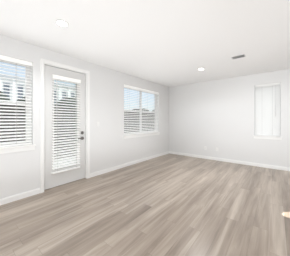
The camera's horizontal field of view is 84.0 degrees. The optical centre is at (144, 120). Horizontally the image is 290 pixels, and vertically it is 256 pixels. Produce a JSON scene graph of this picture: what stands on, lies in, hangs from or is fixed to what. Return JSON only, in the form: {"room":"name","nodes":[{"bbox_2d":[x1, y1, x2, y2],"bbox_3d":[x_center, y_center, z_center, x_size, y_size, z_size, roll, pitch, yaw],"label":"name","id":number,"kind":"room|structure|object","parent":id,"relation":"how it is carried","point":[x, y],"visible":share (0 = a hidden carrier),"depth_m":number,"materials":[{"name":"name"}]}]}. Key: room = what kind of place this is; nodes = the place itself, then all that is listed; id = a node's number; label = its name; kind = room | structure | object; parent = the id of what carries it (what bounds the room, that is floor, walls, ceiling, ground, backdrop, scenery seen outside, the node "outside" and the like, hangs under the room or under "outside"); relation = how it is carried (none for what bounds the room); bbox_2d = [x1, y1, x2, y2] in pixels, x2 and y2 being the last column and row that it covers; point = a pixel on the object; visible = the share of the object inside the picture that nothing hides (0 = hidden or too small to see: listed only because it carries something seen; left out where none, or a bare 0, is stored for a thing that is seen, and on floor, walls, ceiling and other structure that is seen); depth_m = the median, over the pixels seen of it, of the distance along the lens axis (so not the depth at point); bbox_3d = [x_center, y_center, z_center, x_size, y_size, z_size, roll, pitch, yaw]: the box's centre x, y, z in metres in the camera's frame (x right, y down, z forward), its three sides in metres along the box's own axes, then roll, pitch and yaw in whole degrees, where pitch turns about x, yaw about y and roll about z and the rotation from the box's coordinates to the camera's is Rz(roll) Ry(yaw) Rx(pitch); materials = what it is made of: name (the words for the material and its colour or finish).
{"room":"empty living room","nodes":[
{"label":"empty living room","id":0,"kind":"room"},
{"bbox_2d":[0,34,168,198],"bbox_3d":[-1.663,-0.010,3.535,0.180,2.740,8.550,0,0,39],"label":"wall","id":1,"kind":"structure","parent":0,"point":[110,146],"depth_m":3.99,"materials":[{"name":"white paint"}]},
{"bbox_2d":[0,55,35,153],"bbox_3d":[-2.671,-0.263,2.266,0.207,1.595,1.908,0,0,39],"label":"window","id":2,"kind":"structure","parent":1,"relation":"in","point":[16,146],"depth_m":2.79,"materials":[{"name":"white plastic"}]},
{"bbox_2d":[44,65,84,189],"bbox_3d":[-1.676,0.133,3.437,0.133,2.430,0.874,0,0,39],"label":"door","id":3,"kind":"structure","parent":1,"relation":"in","point":[55,176],"depth_m":3.37,"materials":[{"name":"white paint"}]},
{"bbox_2d":[40,58,89,192],"bbox_3d":[-1.705,0.098,3.466,0.202,2.525,1.030,0,0,39],"label":"door frame","id":4,"kind":"structure","parent":1,"relation":"attached to","point":[43,62],"depth_m":3.35,"materials":[{"name":"white painted wood"}]},
{"bbox_2d":[0,151,168,204],"bbox_3d":[-1.587,1.310,3.474,0.014,0.100,8.190,0,0,39],"label":"baseboard","id":5,"kind":"structure","parent":1,"relation":"attached to","point":[9,199],"depth_m":3.90,"materials":[{"name":"white wood"}]},
{"bbox_2d":[123,84,159,138],"bbox_3d":[-0.097,-0.263,5.433,0.207,1.595,1.890,0,0,39],"label":"window","id":6,"kind":"structure","parent":1,"relation":"in","point":[140,132],"depth_m":5.38,"materials":[{"name":"white plastic"}]},
{"bbox_2d":[0,154,289,255],"bbox_3d":[0.968,1.420,1.397,6.960,0.120,8.550,0,0,39],"label":"floor","id":7,"kind":"structure","parent":0,"point":[172,205],"depth_m":2.33,"materials":[{"name":"brown wood"}]},
{"bbox_2d":[0,0,289,86],"bbox_3d":[0.968,-1.440,1.397,6.960,0.120,8.550,0,0,39],"label":"ceiling","id":8,"kind":"structure","parent":0,"point":[169,43],"depth_m":2.56,"materials":[{"name":"white paint"}]},
{"bbox_2d":[55,19,68,26],"bbox_3d":[-1.174,-1.375,2.281,0.170,0.011,0.170,0,0,39],"label":"recessed light","id":9,"kind":"object","parent":8,"relation":"in","point":[62,23],"visible":1,"depth_m":2.28,"materials":[{"name":"white plastic"}]},
{"bbox_2d":[231,54,245,58],"bbox_3d":[2.021,-1.373,3.486,0.260,0.014,0.170,0,0,39],"label":"ceiling vent","id":10,"kind":"object","parent":8,"relation":"in","point":[239,56],"visible":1,"depth_m":3.46,"materials":[{"name":"silver metal"}]},
{"bbox_2d":[169,69,289,166],"bbox_3d":[3.677,-0.010,4.588,6.780,2.740,0.180,0,0,39],"label":"wall","id":11,"kind":"structure","parent":0,"point":[213,115],"depth_m":5.27,"materials":[{"name":"white paint"}]},
{"bbox_2d":[169,151,289,170],"bbox_3d":[3.552,1.310,4.565,6.586,0.100,0.014,0,0,39],"label":"baseboard","id":12,"kind":"structure","parent":11,"relation":"attached to","point":[240,162],"depth_m":5.11,"materials":[{"name":"white wood"}]},
{"bbox_2d":[253,82,281,139],"bbox_3d":[3.545,-0.263,4.672,0.670,1.595,0.207,0,0,39],"label":"window","id":13,"kind":"structure","parent":11,"relation":"in","point":[267,111],"depth_m":4.64,"materials":[{"name":"white plastic"}]},
{"label":"outside","id":14,"kind":"structure","parent":0,"visible":0},
{"bbox_3d":[-11.149,1.515,15.504,90.000,0.190,90.000,0,0,39],"label":"ground","id":15,"kind":"structure","parent":14,"visible":0},
{"bbox_2d":[0,74,75,104],"bbox_3d":[-17.173,-1.485,19.111,10.700,5.810,24.800,0,0,39],"label":"building","id":16,"kind":"structure","parent":15,"relation":"on","point":[10,83],"depth_m":16.40,"materials":[{"name":"grey"}]},
{"bbox_2d":[0,104,153,158],"bbox_3d":[2.190,0.460,12.477,0.120,1.920,38.128,0,0,39],"label":"fence","id":17,"kind":"object","parent":15,"relation":"on","point":[59,123],"depth_m":5.84,"materials":[{"name":"brown wood"}]},
{"bbox_2d":[0,91,153,111],"bbox_3d":[-2.700,0.070,8.817,2.772,2.700,18.832,0,0,39],"label":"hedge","id":18,"kind":"object","parent":15,"relation":"on","point":[55,104],"depth_m":6.60,"materials":[{"name":"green plant"}]}
]}

